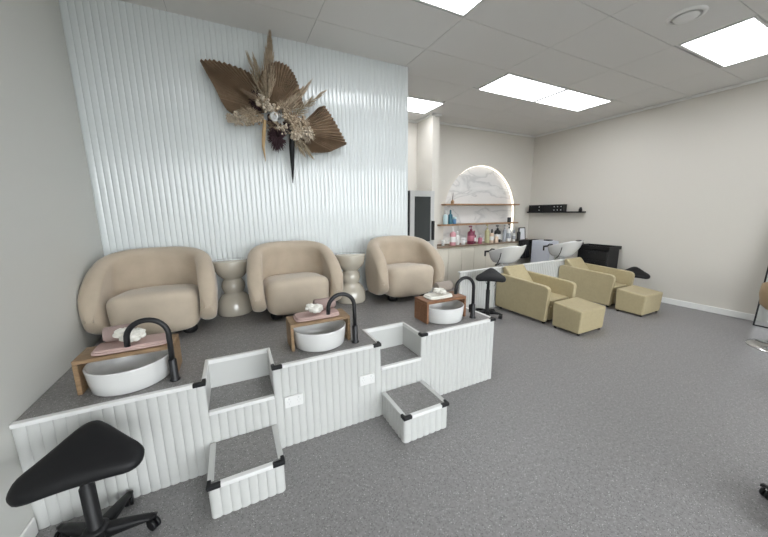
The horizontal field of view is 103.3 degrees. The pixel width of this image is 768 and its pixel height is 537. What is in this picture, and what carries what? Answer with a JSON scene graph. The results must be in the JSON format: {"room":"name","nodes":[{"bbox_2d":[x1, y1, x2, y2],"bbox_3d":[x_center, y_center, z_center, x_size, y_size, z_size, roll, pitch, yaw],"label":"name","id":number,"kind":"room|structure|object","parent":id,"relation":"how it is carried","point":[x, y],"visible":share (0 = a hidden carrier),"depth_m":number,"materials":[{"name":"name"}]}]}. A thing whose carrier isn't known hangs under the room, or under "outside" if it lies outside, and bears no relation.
{"room":"salon","nodes":[
{"label":"salon","id":0,"kind":"room"},
{"bbox_2d":[0,0,103,536],"bbox_3d":[-1.228,-0.098,0.269,0.100,2.955,8.200,-6,12,-26],"label":"wall","id":1,"kind":"structure","parent":0,"point":[50,237],"depth_m":1.63,"materials":[{"name":"grey paint"}]},
{"bbox_2d":[20,517,38,536],"bbox_3d":[-0.479,1.551,-0.796,0.012,0.085,4.933,-6,12,-26],"label":"baseboard","id":2,"kind":"structure","parent":1,"relation":"attached to","point":[31,530],"depth_m":1.34,"materials":[{"name":"white wood"}]},
{"bbox_2d":[58,0,407,300],"bbox_3d":[-0.982,-0.601,2.968,2.790,2.955,0.054,-6,12,-26],"label":"wall","id":3,"kind":"structure","parent":0,"point":[167,166],"depth_m":2.62,"materials":[{"name":"white paint"}]},
{"bbox_2d":[200,30,346,182],"bbox_3d":[-0.913,-1.431,2.718,1.212,1.278,0.193,-6,12,-26],"label":"dried flower arrangement","id":4,"kind":"object","parent":3,"relation":"attached to","point":[248,96],"visible":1,"depth_m":2.67,"materials":[{"name":"plant"}]},
{"bbox_2d":[163,0,767,102],"bbox_3d":[1.828,-1.876,1.536,6.798,0.008,8.070,-6,12,-26],"label":"trim","id":5,"kind":"structure","parent":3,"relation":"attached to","point":[163,0],"depth_m":2.93,"materials":[{"name":"grey metal"}]},
{"bbox_2d":[36,287,767,536],"bbox_3d":[1.874,1.083,2.052,6.998,0.080,8.200,-6,12,-26],"label":"floor","id":6,"kind":"structure","parent":0,"point":[654,424],"depth_m":1.80,"materials":[{"name":"carpet"}]},
{"bbox_2d":[6,420,160,536],"bbox_3d":[-1.220,0.934,1.287,0.407,0.554,0.422,-6,12,-26],"label":"stool","id":7,"kind":"object","parent":6,"relation":"on","point":[97,450],"visible":1,"depth_m":1.22,"materials":[{"name":"black leather"}]},
{"bbox_2d":[206,424,285,518],"bbox_3d":[-0.726,1.056,1.619,0.351,0.184,0.313,-6,12,-26],"label":"step","id":8,"kind":"structure","parent":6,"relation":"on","point":[244,470],"depth_m":1.53,"materials":[{"name":"grey"}]},
{"bbox_2d":[9,290,495,529],"bbox_3d":[-0.635,0.697,2.554,2.815,0.546,1.388,-6,12,-26],"label":"platform","id":9,"kind":"object","parent":6,"relation":"on","point":[240,375],"visible":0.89,"depth_m":1.88,"materials":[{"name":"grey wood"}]},
{"bbox_2d":[82,350,169,396],"bbox_3d":[-1.360,0.538,1.640,0.369,0.126,0.369,-6,12,-26],"label":"basin","id":10,"kind":"object","parent":9,"relation":"on","point":[129,374],"visible":0.8,"depth_m":1.56,"materials":[{"name":"white ceramic"}]},
{"bbox_2d":[71,333,181,394],"bbox_3d":[-1.370,0.507,1.657,0.416,0.180,0.184,-6,12,-26],"label":"shelf","id":11,"kind":"object","parent":9,"relation":"on","point":[85,357],"visible":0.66,"depth_m":1.55,"materials":[{"name":"brown wood"}]},
{"bbox_2d":[91,333,166,355],"bbox_3d":[-1.352,0.404,1.641,0.330,0.027,0.150,-6,12,-28],"label":"folded towel","id":12,"kind":"object","parent":11,"relation":"on","point":[151,340],"visible":0.72,"depth_m":1.60,"materials":[{"name":"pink fabric"}]},
{"bbox_2d":[102,323,130,341],"bbox_3d":[-1.433,0.347,1.647,0.127,0.081,0.080,-7,12,-32],"label":"rolled towel","id":13,"kind":"object","parent":12,"relation":"on","point":[107,332],"visible":0.54,"depth_m":1.60,"materials":[{"name":"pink fabric"}]},
{"bbox_2d":[112,327,145,341],"bbox_3d":[-1.338,0.347,1.590,0.141,0.073,0.128,-6,12,-26],"label":"flower","id":14,"kind":"object","parent":12,"relation":"on","point":[136,334],"visible":0.67,"depth_m":1.57,"materials":[{"name":"white plant"}]},
{"bbox_2d":[77,246,217,334],"bbox_3d":[-1.708,0.166,2.311,0.776,0.620,0.624,-6,12,-26],"label":"tub chair","id":15,"kind":"object","parent":9,"relation":"on","point":[177,286],"visible":0.88,"depth_m":2.20,"materials":[{"name":"beige fabric"}]},
{"bbox_2d":[123,317,180,381],"bbox_3d":[-1.206,0.427,1.578,0.216,0.364,0.067,-6,12,-26],"label":"tap","id":16,"kind":"object","parent":9,"relation":"on","point":[173,367],"visible":1,"depth_m":1.58,"materials":[{"name":"black metal"}]},
{"bbox_2d":[212,258,252,316],"bbox_3d":[-1.345,0.160,2.717,0.300,0.476,0.300,-6,12,-26],"label":"side table","id":17,"kind":"object","parent":9,"relation":"on","point":[234,302],"visible":0.95,"depth_m":2.63,"materials":[{"name":"beige ceramic"}]},
{"bbox_2d":[284,393,302,408],"bbox_3d":[-0.546,0.799,1.840,0.108,0.072,0.014,-6,12,-26],"label":"power socket","id":18,"kind":"object","parent":9,"relation":"attached to","point":[291,400],"depth_m":1.83,"materials":[{"name":"white plastic"}]},
{"bbox_2d":[246,240,342,319],"bbox_3d":[-0.816,0.076,2.746,0.776,0.620,0.624,-6,12,-26],"label":"tub chair","id":19,"kind":"object","parent":9,"relation":"on","point":[283,277],"visible":0.89,"depth_m":2.61,"materials":[{"name":"beige fabric"}]},
{"bbox_2d":[286,308,350,351],"bbox_3d":[-0.453,0.415,2.104,0.400,0.180,0.184,-6,12,-26],"label":"shelf","id":20,"kind":"object","parent":9,"relation":"on","point":[291,323],"visible":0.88,"depth_m":2.02,"materials":[{"name":"brown wood"}]},
{"bbox_2d":[293,308,338,321],"bbox_3d":[-0.462,0.315,2.076,0.300,0.027,0.144,-6,12,-27],"label":"folded towel","id":21,"kind":"object","parent":20,"relation":"on","point":[305,316],"visible":0.94,"depth_m":2.04,"materials":[{"name":"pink fabric"}]},
{"bbox_2d":[305,303,322,312],"bbox_3d":[-0.461,0.262,2.019,0.123,0.068,0.105,-6,12,-26],"label":"flower","id":22,"kind":"object","parent":21,"relation":"on","point":[315,308],"visible":1,"depth_m":1.99,"materials":[{"name":"white plant"}]},
{"bbox_2d":[313,297,335,308],"bbox_3d":[-0.422,0.247,2.141,0.147,0.077,0.076,-6,12,-29],"label":"rolled towel","id":23,"kind":"object","parent":21,"relation":"on","point":[323,301],"visible":0.55,"depth_m":2.11,"materials":[{"name":"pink fabric"}]},
{"bbox_2d":[294,320,345,351],"bbox_3d":[-0.441,0.445,2.088,0.358,0.126,0.358,-6,12,-26],"label":"basin","id":24,"kind":"object","parent":9,"relation":"on","point":[326,336],"visible":0.84,"depth_m":1.97,"materials":[{"name":"white ceramic"}]},
{"bbox_2d":[326,292,358,342],"bbox_3d":[-0.278,0.333,2.031,0.216,0.364,0.067,-6,12,-26],"label":"tap","id":25,"kind":"object","parent":9,"relation":"on","point":[354,326],"visible":1,"depth_m":2.04,"materials":[{"name":"black metal"}]},
{"bbox_2d":[335,252,365,304],"bbox_3d":[-0.334,0.089,3.042,0.300,0.476,0.300,-6,12,-26],"label":"side table","id":26,"kind":"object","parent":9,"relation":"on","point":[350,262],"visible":0.8,"depth_m":2.95,"materials":[{"name":"beige ceramic"}]},
{"bbox_2d":[359,372,374,385],"bbox_3d":[-0.115,0.748,2.049,0.108,0.072,0.014,-6,12,-26],"label":"power socket","id":27,"kind":"object","parent":9,"relation":"attached to","point":[365,378],"depth_m":2.04,"materials":[{"name":"white plastic"}]},
{"bbox_2d":[365,235,444,300],"bbox_3d":[0.180,-0.024,3.232,0.776,0.620,0.624,-6,12,-26],"label":"tub chair","id":28,"kind":"object","parent":9,"relation":"on","point":[399,265],"visible":0.98,"depth_m":3.06,"materials":[{"name":"beige fabric"}]},
{"bbox_2d":[415,291,465,323],"bbox_3d":[0.474,0.321,2.557,0.396,0.180,0.184,-6,12,-26],"label":"shelf","id":29,"kind":"object","parent":9,"relation":"on","point":[422,304],"visible":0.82,"depth_m":2.48,"materials":[{"name":"brown wood"}]},
{"bbox_2d":[423,292,452,299],"bbox_3d":[0.447,0.223,2.519,0.230,0.027,0.136,-6,12,-26],"label":"folded towel","id":30,"kind":"object","parent":29,"relation":"on","point":[431,296],"visible":0.89,"depth_m":2.48,"materials":[{"name":"white fabric"}]},
{"bbox_2d":[433,288,445,293],"bbox_3d":[0.453,0.179,2.467,0.120,0.055,0.100,-6,12,-26],"label":"flower","id":31,"kind":"object","parent":30,"relation":"on","point":[436,290],"visible":1,"depth_m":2.44,"materials":[{"name":"white plant"}]},
{"bbox_2d":[434,280,452,289],"bbox_3d":[0.506,0.150,2.599,0.157,0.081,0.080,-6,12,-29],"label":"rolled towel","id":32,"kind":"object","parent":30,"relation":"on","point":[447,285],"visible":0.8,"depth_m":2.57,"materials":[{"name":"beige fabric"}]},
{"bbox_2d":[429,300,463,324],"bbox_3d":[0.486,0.352,2.541,0.355,0.126,0.355,-6,12,-26],"label":"basin","id":33,"kind":"object","parent":9,"relation":"on","point":[450,312],"visible":0.72,"depth_m":2.40,"materials":[{"name":"white ceramic"}]},
{"bbox_2d":[454,276,474,317],"bbox_3d":[0.662,0.238,2.490,0.216,0.364,0.067,-6,12,-26],"label":"tap","id":34,"kind":"object","parent":9,"relation":"on","point":[472,305],"visible":1,"depth_m":2.50,"materials":[{"name":"black metal"}]},
{"bbox_2d":[382,380,448,442],"bbox_3d":[0.208,0.962,2.075,0.346,0.184,0.313,-6,12,-26],"label":"step","id":35,"kind":"structure","parent":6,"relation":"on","point":[416,410],"depth_m":1.99,"materials":[{"name":"grey wood"}]},
{"bbox_2d":[408,190,434,292],"bbox_3d":[0.471,-0.399,5.122,0.550,1.745,0.530,-6,12,-26],"label":"display cabinet","id":36,"kind":"object","parent":6,"relation":"on","point":[421,223],"visible":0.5,"depth_m":4.84,"materials":[{"name":"grey"}]},
{"bbox_2d":[437,247,461,287],"bbox_3d":[1.116,-0.017,5.689,0.628,0.774,0.255,-6,12,-26],"label":"base cabinet","id":37,"kind":"object","parent":6,"relation":"on","point":[451,257],"visible":0.4,"depth_m":5.61,"materials":[{"name":"beige wood"}]},
{"bbox_2d":[437,238,529,248],"bbox_3d":[2.043,-0.510,6.054,2.705,0.040,0.287,-6,12,-26],"label":"countertop","id":38,"kind":"structure","parent":37,"relation":"on","point":[501,241],"depth_m":5.78,"materials":[{"name":"brown wood"}]},
{"bbox_2d":[450,227,455,245],"bbox_3d":[1.269,-0.599,5.598,0.114,0.345,0.113,-6,12,-26],"label":"bottle","id":39,"kind":"object","parent":38,"relation":"on","point":[452,234],"visible":1,"depth_m":5.56,"materials":[{"name":"pink plastic"}]},
{"bbox_2d":[456,231,459,244],"bbox_3d":[1.377,-0.571,5.703,0.078,0.250,0.077,-6,12,-26],"label":"bottle","id":40,"kind":"object","parent":38,"relation":"on","point":[457,235],"visible":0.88,"depth_m":5.68,"materials":[{"name":"white plastic"}]},
{"bbox_2d":[461,238,465,244],"bbox_3d":[1.485,-0.508,5.689,0.077,0.130,0.077,-6,12,-26],"label":"jar","id":41,"kind":"object","parent":38,"relation":"on","point":[462,239],"visible":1,"depth_m":5.66,"materials":[{"name":"white plastic"}]},
{"bbox_2d":[467,226,474,243],"bbox_3d":[1.659,-0.640,5.798,0.135,0.345,0.133,-6,12,-26],"label":"bottle","id":42,"kind":"object","parent":38,"relation":"on","point":[470,235],"visible":0.98,"depth_m":5.76,"materials":[{"name":"pink plastic"}]},
{"bbox_2d":[478,235,481,243],"bbox_3d":[1.852,-0.563,5.853,0.081,0.170,0.080,-6,12,-26],"label":"bottle","id":43,"kind":"object","parent":38,"relation":"on","point":[479,238],"visible":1,"depth_m":5.83,"materials":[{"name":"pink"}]},
{"bbox_2d":[484,224,489,242],"bbox_3d":[2.030,-0.685,5.978,0.097,0.360,0.095,-6,12,-26],"label":"bottle","id":44,"kind":"object","parent":38,"relation":"on","point":[487,232],"visible":1,"depth_m":5.95,"materials":[{"name":"beige plastic"}]},
{"bbox_2d":[489,229,493,242],"bbox_3d":[2.134,-0.647,6.015,0.079,0.270,0.078,-6,12,-26],"label":"bottle","id":45,"kind":"object","parent":38,"relation":"on","point":[491,240],"visible":0.98,"depth_m":5.99,"materials":[{"name":"beige plastic"}]},
{"bbox_2d":[494,234,498,242],"bbox_3d":[2.237,-0.602,6.041,0.075,0.170,0.074,-6,12,-26],"label":"bottle","id":46,"kind":"object","parent":38,"relation":"on","point":[496,236],"visible":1,"depth_m":6.02,"materials":[{"name":"beige plastic"}]},
{"bbox_2d":[494,225,500,241],"bbox_3d":[2.294,-0.705,6.143,0.130,0.335,0.128,-6,12,-26],"label":"bottle","id":47,"kind":"object","parent":38,"relation":"on","point":[497,231],"visible":0.8,"depth_m":6.10,"materials":[{"name":"black"}]},
{"bbox_2d":[502,225,506,241],"bbox_3d":[2.473,-0.726,6.229,0.078,0.340,0.077,-6,12,-26],"label":"bottle","id":48,"kind":"object","parent":38,"relation":"on","point":[504,235],"visible":1,"depth_m":6.21,"materials":[{"name":"grey plastic"}]},
{"bbox_2d":[506,224,510,240],"bbox_3d":[2.567,-0.739,6.240,0.089,0.360,0.088,-6,12,-26],"label":"bottle","id":49,"kind":"object","parent":38,"relation":"on","point":[508,237],"visible":0.98,"depth_m":6.22,"materials":[{"name":"white"}]},
{"bbox_2d":[512,230,515,240],"bbox_3d":[2.680,-0.680,6.274,0.070,0.230,0.069,-6,12,-26],"label":"bottle","id":50,"kind":"object","parent":38,"relation":"on","point":[513,233],"visible":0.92,"depth_m":6.25,"materials":[{"name":"white plastic"}]},
{"bbox_2d":[518,227,525,239],"bbox_3d":[2.938,-0.739,6.466,0.190,0.270,0.046,-6,12,-26],"label":"picture frame","id":51,"kind":"object","parent":38,"relation":"on","point":[522,229],"visible":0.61,"depth_m":6.47,"materials":[{"name":"black plastic"}]},
{"bbox_2d":[461,246,473,270],"bbox_3d":[1.532,-0.059,5.893,0.298,0.774,0.255,-6,12,-26],"label":"base cabinet","id":52,"kind":"object","parent":6,"relation":"on","point":[467,259],"visible":0.41,"depth_m":5.75,"materials":[{"name":"beige wood"}]},
{"bbox_2d":[473,244,496,269],"bbox_3d":[1.935,-0.100,6.089,0.598,0.774,0.255,-6,12,-26],"label":"base cabinet","id":53,"kind":"object","parent":6,"relation":"on","point":[481,261],"visible":0.44,"depth_m":5.92,"materials":[{"name":"beige"}]},
{"bbox_2d":[476,268,505,318],"bbox_3d":[1.400,0.332,4.078,0.397,0.667,0.374,2,11,12],"label":"stool","id":54,"kind":"object","parent":6,"relation":"on","point":[490,274],"visible":0.89,"depth_m":4.03,"materials":[{"name":"black leather"}]},
{"bbox_2d":[497,243,517,264],"bbox_3d":[2.472,-0.154,6.351,0.598,0.774,0.255,-6,12,-26],"label":"base cabinet","id":55,"kind":"object","parent":6,"relation":"on","point":[506,244],"visible":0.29,"depth_m":6.19,"materials":[{"name":"beige"}]},
{"bbox_2d":[458,258,567,309],"bbox_3d":[2.182,0.224,4.797,2.565,0.602,0.055,-6,12,-26],"label":"divider","id":56,"kind":"object","parent":6,"relation":"on","point":[551,267],"visible":0.31,"depth_m":4.45,"materials":[{"name":"grey"}]},
{"bbox_2d":[495,264,576,322],"bbox_3d":[2.089,0.317,4.244,0.570,0.623,0.834,-6,12,-26],"label":"chair","id":57,"kind":"object","parent":6,"relation":"on","point":[531,294],"visible":0.83,"depth_m":4.11,"materials":[{"name":"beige leather"}]},
{"bbox_2d":[549,292,568,305],"bbox_3d":[2.154,0.379,4.186,0.391,0.080,0.570,-6,12,-26],"label":"seat cushion","id":58,"kind":"object","parent":57,"relation":"on","point":[555,296],"depth_m":4.00,"materials":[{"name":"beige leather"}]},
{"bbox_2d":[530,239,558,262],"bbox_3d":[3.294,-0.180,6.263,0.300,0.840,0.406,-6,12,-26],"label":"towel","id":59,"kind":"object","parent":6,"relation":"on","point":[537,253],"visible":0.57,"depth_m":6.15,"materials":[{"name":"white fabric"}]},
{"bbox_2d":[543,240,583,259],"bbox_3d":[3.179,-0.063,5.440,0.506,0.913,0.551,-6,12,-26],"label":"bowl","id":60,"kind":"object","parent":6,"relation":"on","point":[566,249],"visible":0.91,"depth_m":5.21,"materials":[{"name":"white ceramic"}]},
{"bbox_2d":[552,297,605,335],"bbox_3d":[2.353,0.571,3.681,0.470,0.324,0.352,-6,12,-26],"label":"footstool","id":61,"kind":"object","parent":6,"relation":"on","point":[577,315],"visible":1,"depth_m":3.57,"materials":[{"name":"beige leather"}]},
{"bbox_2d":[558,257,634,306],"bbox_3d":[3.365,0.188,4.867,0.570,0.623,0.834,-6,12,-26],"label":"chair","id":62,"kind":"object","parent":6,"relation":"on","point":[599,284],"visible":0.81,"depth_m":4.69,"materials":[{"name":"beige leather"}]},
{"bbox_2d":[614,282,627,291],"bbox_3d":[3.429,0.251,4.808,0.391,0.080,0.570,-6,12,-26],"label":"seat cushion","id":63,"kind":"object","parent":62,"relation":"on","point":[617,284],"depth_m":4.61,"materials":[{"name":"beige leather"}]},
{"bbox_2d":[576,240,621,268],"bbox_3d":[3.703,-0.040,5.387,0.362,0.876,0.641,-6,12,-26],"label":"trolley","id":64,"kind":"object","parent":6,"relation":"on","point":[596,254],"visible":0.3,"depth_m":5.15,"materials":[{"name":"black plastic"}]},
{"bbox_2d":[580,243,621,250],"bbox_3d":[3.723,-0.376,5.279,0.360,0.055,0.540,-6,12,-26],"label":"tray","id":65,"kind":"object","parent":64,"relation":"on","point":[587,247],"depth_m":5.20,"materials":[{"name":"black plastic"}]},
{"bbox_2d":[626,267,649,278],"bbox_3d":[3.942,0.241,4.812,0.371,0.527,0.415,-6,12,-26],"label":"stool","id":66,"kind":"object","parent":6,"relation":"on","point":[639,273],"visible":0.34,"depth_m":4.69,"materials":[{"name":"black leather"}]},
{"bbox_2d":[615,285,662,316],"bbox_3d":[3.575,0.448,4.272,0.470,0.324,0.352,-6,12,-26],"label":"footstool","id":67,"kind":"object","parent":6,"relation":"on","point":[634,299],"visible":1,"depth_m":4.16,"materials":[{"name":"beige leather"}]},
{"bbox_2d":[745,282,767,352],"bbox_3d":[4.064,0.457,3.030,0.500,0.750,0.500,8,13,38],"label":"chair","id":68,"kind":"object","parent":6,"relation":"on","point":[760,344],"visible":1,"depth_m":3.12,"materials":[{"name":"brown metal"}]},
{"bbox_2d":[753,267,767,327],"bbox_3d":[4.798,-0.106,3.306,0.210,1.742,0.750,-6,12,-26],"label":"leaning mirror","id":69,"kind":"object","parent":6,"relation":"on","point":[761,315],"visible":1,"depth_m":3.69,"materials":[{"name":"black metal"}]},
{"bbox_2d":[759,483,767,499],"bbox_3d":[1.960,0.897,1.284,0.439,0.562,0.427,-6,12,-26],"label":"stool","id":70,"kind":"object","parent":6,"relation":"on","point":[763,490],"visible":1,"depth_m":1.51,"materials":[{"name":"black plastic"}]},
{"bbox_2d":[408,122,416,189],"bbox_3d":[-1.207,-0.918,4.695,3.953,2.955,0.100,-6,12,-26],"label":"wall","id":71,"kind":"structure","parent":0,"point":[412,127],"depth_m":5.31,"materials":[{"name":"grey paint"}]},
{"bbox_2d":[416,116,439,287],"bbox_3d":[0.749,-1.058,5.337,0.133,2.955,0.470,-6,12,-26],"label":"wall","id":72,"kind":"structure","parent":0,"point":[427,129],"depth_m":5.08,"materials":[{"name":"grey paint"}]},
{"bbox_2d":[120,0,767,135],"bbox_3d":[1.843,-1.892,1.501,6.998,0.060,8.200,-6,12,-26],"label":"ceiling","id":73,"kind":"structure","parent":0,"point":[572,44],"depth_m":2.83,"materials":[{"name":"white paint"}]},
{"bbox_2d":[408,96,444,113],"bbox_3d":[0.283,-2.382,4.383,1.065,0.015,0.525,-6,12,-26],"label":"recessed light","id":74,"kind":"object","parent":73,"relation":"in","point":[415,104],"visible":0.49,"depth_m":4.43,"materials":[{"name":"white plastic"}]},
{"bbox_2d":[416,0,483,16],"bbox_3d":[0.287,-1.939,1.987,1.045,0.015,0.510,-6,12,-26],"label":"recessed light","id":75,"kind":"object","parent":73,"relation":"in","point":[462,8],"visible":1,"depth_m":2.30,"materials":[{"name":"white plastic"}]},
{"bbox_2d":[477,72,566,101],"bbox_3d":[1.777,-2.310,3.906,1.050,0.015,0.510,-6,12,-26],"label":"recessed light","id":76,"kind":"object","parent":73,"relation":"in","point":[512,85],"visible":1,"depth_m":3.86,"materials":[{"name":"white plastic"}]},
{"bbox_2d":[534,88,610,111],"bbox_3d":[2.719,-2.405,4.366,1.005,0.015,0.510,-6,12,-26],"label":"recessed light","id":77,"kind":"object","parent":73,"relation":"in","point":[569,99],"visible":0.99,"depth_m":4.33,"materials":[{"name":"white plastic"}]},
{"bbox_2d":[666,5,708,25],"bbox_3d":[2.441,-2.030,2.454,0.250,0.028,0.250,-6,12,-26],"label":"ceiling vent","id":78,"kind":"object","parent":73,"relation":"in","point":[686,15],"visible":1,"depth_m":2.42,"materials":[{"name":"white"}]},
{"bbox_2d":[678,15,767,66],"bbox_3d":[3.385,-2.142,2.912,1.050,0.015,0.490,-6,12,-26],"label":"recessed light","id":79,"kind":"object","parent":73,"relation":"in","point":[746,39],"visible":1,"depth_m":2.87,"materials":[{"name":"white plastic"}]},
{"bbox_2d":[437,124,534,263],"bbox_3d":[1.951,-1.211,6.099,2.712,2.955,0.090,-6,12,-26],"label":"wall","id":80,"kind":"structure","parent":0,"point":[461,149],"depth_m":5.91,"materials":[{"name":"grey paint"}]},
{"bbox_2d":[443,166,510,243],"bbox_3d":[1.898,-1.289,6.136,1.970,1.595,0.052,-6,12,-26],"label":"wall niche","id":81,"kind":"object","parent":80,"relation":"in","point":[479,184],"visible":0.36,"depth_m":6.08,"materials":[{"name":"white stone"}]},
{"bbox_2d":[437,222,517,225],"bbox_3d":[1.883,-0.889,6.043,2.010,0.028,0.210,-6,12,-26],"label":"wall shelf","id":82,"kind":"object","parent":80,"relation":"attached to","point":[458,224],"visible":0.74,"depth_m":5.91,"materials":[{"name":"brown wood"}]},
{"bbox_2d":[443,210,447,223],"bbox_3d":[1.132,-0.942,5.602,0.081,0.250,0.080,-6,12,-26],"label":"bottle","id":83,"kind":"object","parent":82,"relation":"on","point":[445,217],"visible":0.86,"depth_m":5.58,"materials":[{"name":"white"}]},
{"bbox_2d":[448,210,452,223],"bbox_3d":[1.235,-0.958,5.652,0.081,0.260,0.080,-6,12,-26],"label":"bottle","id":84,"kind":"object","parent":82,"relation":"on","point":[450,216],"visible":0.89,"depth_m":5.63,"materials":[{"name":"blue plastic"}]},
{"bbox_2d":[441,204,519,204],"bbox_3d":[1.924,-1.260,5.997,1.910,0.028,0.210,-6,12,-26],"label":"wall shelf","id":85,"kind":"object","parent":80,"relation":"attached to","point":[441,204],"visible":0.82,"depth_m":5.85,"materials":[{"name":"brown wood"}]},
{"bbox_2d":[461,166,512,230],"bbox_3d":[1.927,-1.284,6.077,1.854,1.467,0.035,-6,12,-26],"label":"led strip","id":86,"kind":"object","parent":80,"relation":"attached to","point":[475,166],"visible":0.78,"depth_m":6.36,"materials":[{"name":"white plastic"}]},
{"bbox_2d":[484,245,526,266],"bbox_3d":[1.903,0.065,4.818,0.506,0.913,0.551,-6,12,-26],"label":"bowl","id":87,"kind":"object","parent":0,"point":[504,256],"visible":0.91,"depth_m":4.59,"materials":[{"name":"white ceramic"}]},
{"bbox_2d":[515,240,529,257],"bbox_3d":[2.893,-0.409,6.352,0.300,0.362,0.159,-6,12,-26],"label":"draped cloth","id":88,"kind":"object","parent":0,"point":[525,254],"visible":0.77,"depth_m":6.31,"materials":[{"name":"black fabric"}]},
{"bbox_2d":[517,228,520,239],"bbox_3d":[2.814,-0.715,6.347,0.072,0.270,0.071,-6,12,-26],"label":"bottle","id":89,"kind":"object","parent":88,"relation":"on","point":[518,232],"visible":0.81,"depth_m":6.33,"materials":[{"name":"black plastic"}]},
{"bbox_2d":[527,239,538,258],"bbox_3d":[3.170,-0.417,6.491,0.280,0.402,0.159,-6,12,-26],"label":"draped cloth","id":90,"kind":"object","parent":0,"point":[530,240],"visible":0.27,"depth_m":6.38,"materials":[{"name":"black fabric"}]},
{"bbox_2d":[525,80,767,314],"bbox_3d":[4.946,-0.721,3.282,0.100,2.955,8.200,-6,12,-26],"label":"wall","id":91,"kind":"structure","parent":0,"point":[682,187],"depth_m":4.46,"materials":[{"name":"grey paint"}]},
{"bbox_2d":[527,211,585,212],"bbox_3d":[3.403,-1.128,6.083,0.139,0.024,1.160,-6,12,-26],"label":"wall shelf","id":92,"kind":"object","parent":91,"relation":"attached to","point":[560,211],"visible":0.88,"depth_m":5.82,"materials":[{"name":"black plastic"}]},
{"bbox_2d":[529,205,542,211],"bbox_3d":[3.222,-1.270,6.414,0.124,0.137,0.294,-6,12,-26],"label":"storage box","id":93,"kind":"object","parent":92,"relation":"on","point":[532,208],"visible":0.84,"depth_m":6.37,"materials":[{"name":"black plastic"}]},
{"bbox_2d":[542,204,566,211],"bbox_3d":[3.399,-1.206,6.064,0.124,0.137,0.439,-6,12,-26],"label":"storage box","id":94,"kind":"object","parent":92,"relation":"on","point":[556,207],"visible":0.96,"depth_m":5.99,"materials":[{"name":"black plastic"}]},
{"bbox_2d":[408,76,767,137],"bbox_3d":[3.114,-1.970,2.113,3.975,0.035,7.970,-6,12,-26],"label":"trim","id":95,"kind":"structure","parent":91,"relation":"attached to","point":[763,78],"depth_m":4.89,"materials":[{"name":"white paint"}]},
{"bbox_2d":[661,297,754,320],"bbox_3d":[4.943,0.707,3.452,0.014,0.085,7.850,-6,12,-26],"label":"baseboard","id":96,"kind":"structure","parent":91,"relation":"attached to","point":[737,314],"depth_m":4.23,"materials":[{"name":"white wood"}]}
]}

